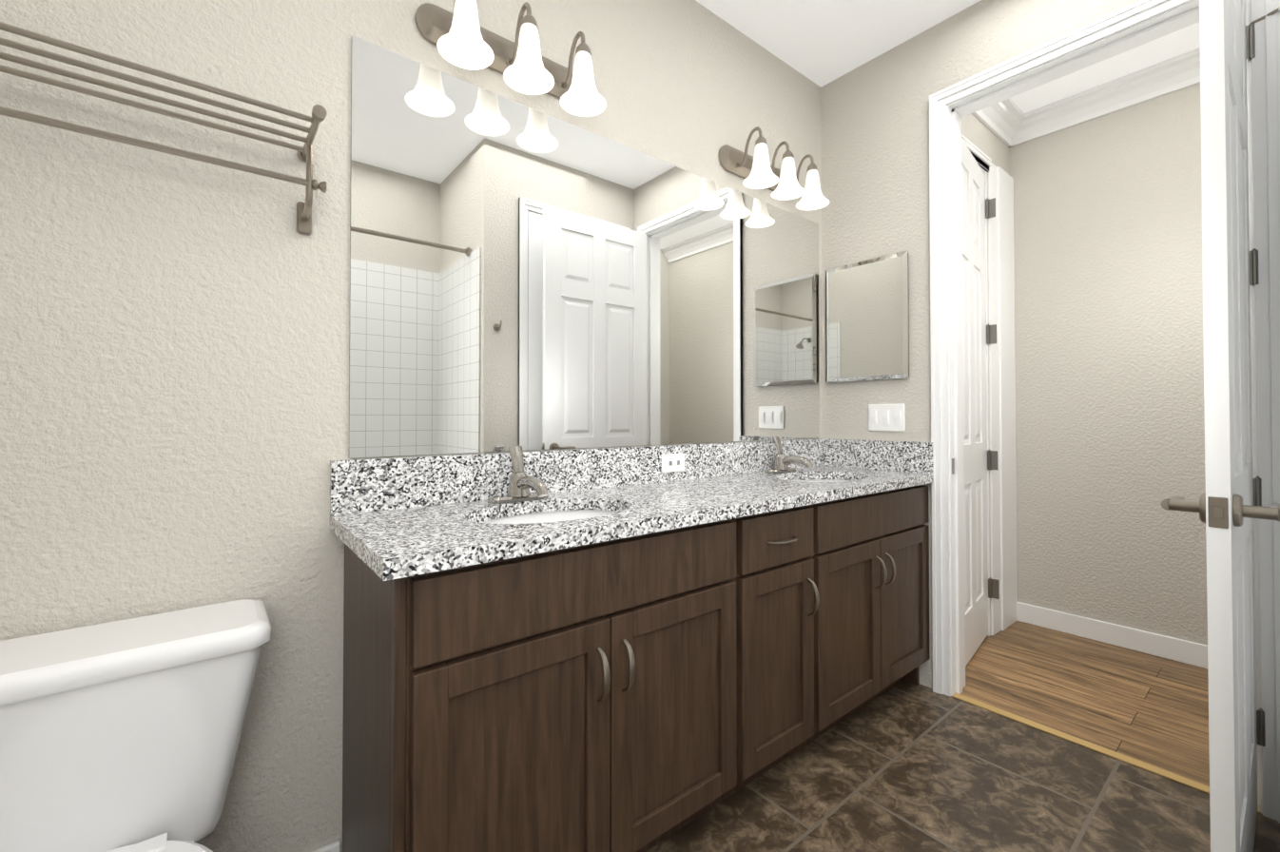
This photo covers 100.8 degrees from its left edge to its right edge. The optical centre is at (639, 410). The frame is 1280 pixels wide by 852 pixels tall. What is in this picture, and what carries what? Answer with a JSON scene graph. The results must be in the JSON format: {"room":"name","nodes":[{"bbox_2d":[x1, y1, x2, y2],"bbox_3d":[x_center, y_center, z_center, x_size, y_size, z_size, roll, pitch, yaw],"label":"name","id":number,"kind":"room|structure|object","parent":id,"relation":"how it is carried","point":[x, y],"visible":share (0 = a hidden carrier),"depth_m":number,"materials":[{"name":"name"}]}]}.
{"room":"bathroom","nodes":[
{"label":"bathroom","id":0,"kind":"room"},
{"bbox_2d":[0,0,822,851],"bbox_3d":[-0.260,-0.242,1.833,3.246,2.880,0.120,1,-1,-39],"label":"wall","id":1,"kind":"structure","parent":0,"point":[173,382],"depth_m":1.21,"materials":[{"name":"grey paint"}]},
{"bbox_2d":[0,21,327,234],"bbox_3d":[-0.988,-0.541,1.014,0.682,0.210,0.248,1,-1,-39],"label":"towel shelf","id":2,"kind":"object","parent":1,"relation":"attached to","point":[311,184],"visible":1,"depth_m":1.06,"materials":[{"name":"silver metal"}]},
{"bbox_2d":[414,0,606,116],"bbox_3d":[-0.344,-1.066,1.552,0.540,0.235,0.227,1,-1,-39],"label":"light","id":3,"kind":"object","parent":1,"relation":"attached to","point":[460,37],"visible":1,"depth_m":1.52,"materials":[{"name":"white glass"}]},
{"bbox_2d":[349,36,819,458],"bbox_3d":[0.081,-0.415,2.027,2.122,1.090,0.006,1,-1,-39],"label":"vanity mirror","id":4,"kind":"object","parent":1,"relation":"attached to","point":[525,278],"visible":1,"depth_m":1.72,"materials":[{"name":"clear glass"}]},
{"bbox_2d":[718,126,829,210],"bbox_3d":[0.614,-1.056,2.322,0.540,0.235,0.227,1,-1,-39],"label":"light","id":5,"kind":"object","parent":1,"relation":"attached to","point":[757,170],"visible":1,"depth_m":2.27,"materials":[{"name":"white glass"}]},
{"bbox_2d":[695,0,1199,113],"bbox_3d":[0.765,-1.716,1.521,4.428,0.060,3.600,1,-1,-39],"label":"ceiling","id":6,"kind":"structure","parent":0,"point":[821,43],"depth_m":2.37,"materials":[{"name":"white paint"}]},
{"bbox_2d":[646,680,1279,851],"bbox_3d":[0.476,1.214,0.789,3.108,0.060,2.640,1,-1,-39],"label":"floor","id":7,"kind":"structure","parent":0,"point":[903,766],"depth_m":1.63,"materials":[{"name":"brown tile"}]},
{"bbox_2d":[0,598,271,851],"bbox_3d":[-0.852,0.802,0.780,0.523,0.764,0.730,1,-1,-39],"label":"toilet","id":8,"kind":"object","parent":7,"relation":"on","point":[121,736],"visible":1,"depth_m":0.94,"materials":[{"name":"white ceramic"}]},
{"bbox_2d":[312,840,340,851],"bbox_3d":[-1.059,1.134,1.084,0.784,0.108,0.017,1,-1,-39],"label":"baseboard","id":9,"kind":"structure","parent":7,"relation":"on","point":[335,846],"depth_m":1.30,"materials":[{"name":"white wood"}]},
{"bbox_2d":[342,512,764,851],"bbox_3d":[-0.202,0.748,1.446,0.994,0.890,0.507,1,-1,-39],"label":"base cabinet","id":10,"kind":"object","parent":7,"relation":"on","point":[643,692],"depth_m":1.18,"materials":[{"name":"brown wood"}]},
{"bbox_2d":[764,501,836,772],"bbox_3d":[0.276,0.752,1.830,0.535,0.890,0.507,1,-1,-39],"label":"base cabinet","id":11,"kind":"object","parent":7,"relation":"on","point":[801,542],"depth_m":1.70,"materials":[{"name":"brown wood"}]},
{"bbox_2d":[833,484,930,724],"bbox_3d":[0.733,0.757,2.198,0.941,0.890,0.507,1,-1,-39],"label":"base cabinet","id":12,"kind":"object","parent":7,"relation":"on","point":[882,537],"depth_m":2.02,"materials":[{"name":"brown wood"}]},
{"bbox_2d":[329,438,933,581],"bbox_3d":[0.248,0.305,1.806,2.200,0.347,0.545,1,-1,-39],"label":"countertop","id":13,"kind":"structure","parent":12,"relation":"on","point":[391,518],"depth_m":1.54,"materials":[{"name":"stone"}]},
{"bbox_2d":[487,446,548,504],"bbox_3d":[-0.318,0.184,1.512,0.187,0.157,0.196,1,-1,-39],"label":"faucet","id":14,"kind":"object","parent":13,"relation":"on","point":[521,482],"visible":0.98,"depth_m":1.53,"materials":[{"name":"silver metal"}]},
{"bbox_2d":[661,453,684,472],"bbox_3d":[0.129,0.201,2.023,0.115,0.070,0.011,1,-1,-39],"label":"outlet","id":15,"kind":"object","parent":13,"relation":"attached to","point":[672,462],"visible":1,"depth_m":2.02,"materials":[{"name":"white plastic"}]},
{"bbox_2d":[764,436,813,473],"bbox_3d":[0.664,0.194,2.301,0.187,0.157,0.196,1,-1,-39],"label":"faucet","id":16,"kind":"object","parent":13,"relation":"on","point":[782,461],"visible":1,"depth_m":2.32,"materials":[{"name":"silver metal"}]},
{"bbox_2d":[820,0,1140,688],"bbox_3d":[1.779,-0.243,1.778,0.138,2.880,2.520,1,-1,-39],"label":"wall","id":17,"kind":"structure","parent":0,"point":[875,145],"depth_m":2.40,"materials":[{"name":"grey paint"}]},
{"bbox_2d":[825,251,909,382],"bbox_3d":[1.073,-0.429,2.525,0.026,0.570,0.408,1,-1,-39],"label":"medicine cabinet mirror","id":18,"kind":"object","parent":17,"relation":"attached to","point":[867,320],"visible":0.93,"depth_m":2.50,"materials":[{"name":"clear glass"}]},
{"bbox_2d":[868,403,905,431],"bbox_3d":[1.137,0.033,2.450,0.014,0.126,0.170,1,-1,-39],"label":"switch plate","id":19,"kind":"object","parent":17,"relation":"attached to","point":[886,417],"visible":1,"depth_m":2.44,"materials":[{"name":"white plastic"}]},
{"bbox_2d":[929,0,1279,823],"bbox_3d":[1.632,-0.086,1.958,0.186,2.570,0.977,1,-1,-39],"label":"door frame","id":20,"kind":"structure","parent":17,"relation":"attached to","point":[1117,32],"depth_m":1.88,"materials":[{"name":"white wood"}]},
{"bbox_2d":[1160,0,1279,851],"bbox_3d":[1.500,-0.062,1.336,0.843,2.478,0.196,1,-1,-39],"label":"bathroom door","id":21,"kind":"structure","parent":17,"relation":"in","point":[1228,507],"depth_m":1.09,"materials":[{"name":"painted wood"},{"name":"metal"}]},
{"bbox_2d":[961,113,1009,611],"bbox_3d":[1.724,-0.230,2.804,1.062,2.880,0.108,1,-1,-39],"label":"wall","id":22,"kind":"structure","parent":0,"point":[980,135],"depth_m":2.87,"materials":[{"name":"grey paint"}]},
{"bbox_2d":[961,137,999,666],"bbox_3d":[1.643,-0.045,2.637,0.661,2.478,0.124,1,-1,-39],"label":"hall door","id":23,"kind":"structure","parent":22,"relation":"in","point":[979,335],"depth_m":2.66,"materials":[{"name":"painted wood"},{"name":"metal"}]},
{"bbox_2d":[961,134,1017,636],"bbox_3d":[1.740,-0.075,2.800,1.037,2.570,0.133,1,-1,-39],"label":"door frame","id":24,"kind":"structure","parent":22,"relation":"attached to","point":[1000,409],"depth_m":2.94,"materials":[{"name":"white wood"}]},
{"bbox_2d":[972,97,1026,142],"bbox_3d":[1.797,-1.611,2.745,0.840,0.120,0.102,1,-1,-39],"label":"crown molding","id":25,"kind":"structure","parent":22,"relation":"attached to","point":[1009,123],"depth_m":2.91,"materials":[{"name":"white wood"}]},
{"bbox_2d":[960,620,1209,786],"bbox_3d":[2.410,1.229,1.917,1.320,0.060,2.214,1,-1,-39],"label":"floor","id":26,"kind":"structure","parent":0,"point":[1147,708],"depth_m":2.25,"materials":[{"name":"brown wood"}]},
{"bbox_2d":[951,692,1260,813],"bbox_3d":[1.590,1.196,1.909,0.041,0.005,0.840,1,-1,-39],"label":"threshold strip","id":27,"kind":"object","parent":26,"relation":"on","point":[1134,762],"depth_m":1.88,"materials":[{"name":"brown wood"}]},
{"bbox_2d":[1008,82,1207,645],"bbox_3d":[2.481,-0.230,2.805,0.120,2.880,3.480,1,-1,-39],"label":"wall","id":28,"kind":"structure","parent":0,"point":[1110,409],"depth_m":2.74,"materials":[{"name":"grey paint"}]},
{"bbox_2d":[1004,47,1200,147],"bbox_3d":[2.771,-1.617,2.285,0.102,0.120,2.040,1,-1,-39],"label":"crown molding","id":29,"kind":"structure","parent":28,"relation":"attached to","point":[1180,71],"depth_m":2.70,"materials":[{"name":"white wood"}]},
{"bbox_2d":[1016,601,1207,668],"bbox_3d":[2.804,1.149,2.277,0.014,0.108,2.039,1,-1,-39],"label":"baseboard","id":30,"kind":"structure","parent":28,"relation":"attached to","point":[1189,652],"depth_m":2.70,"materials":[{"name":"white wood"}]}
]}

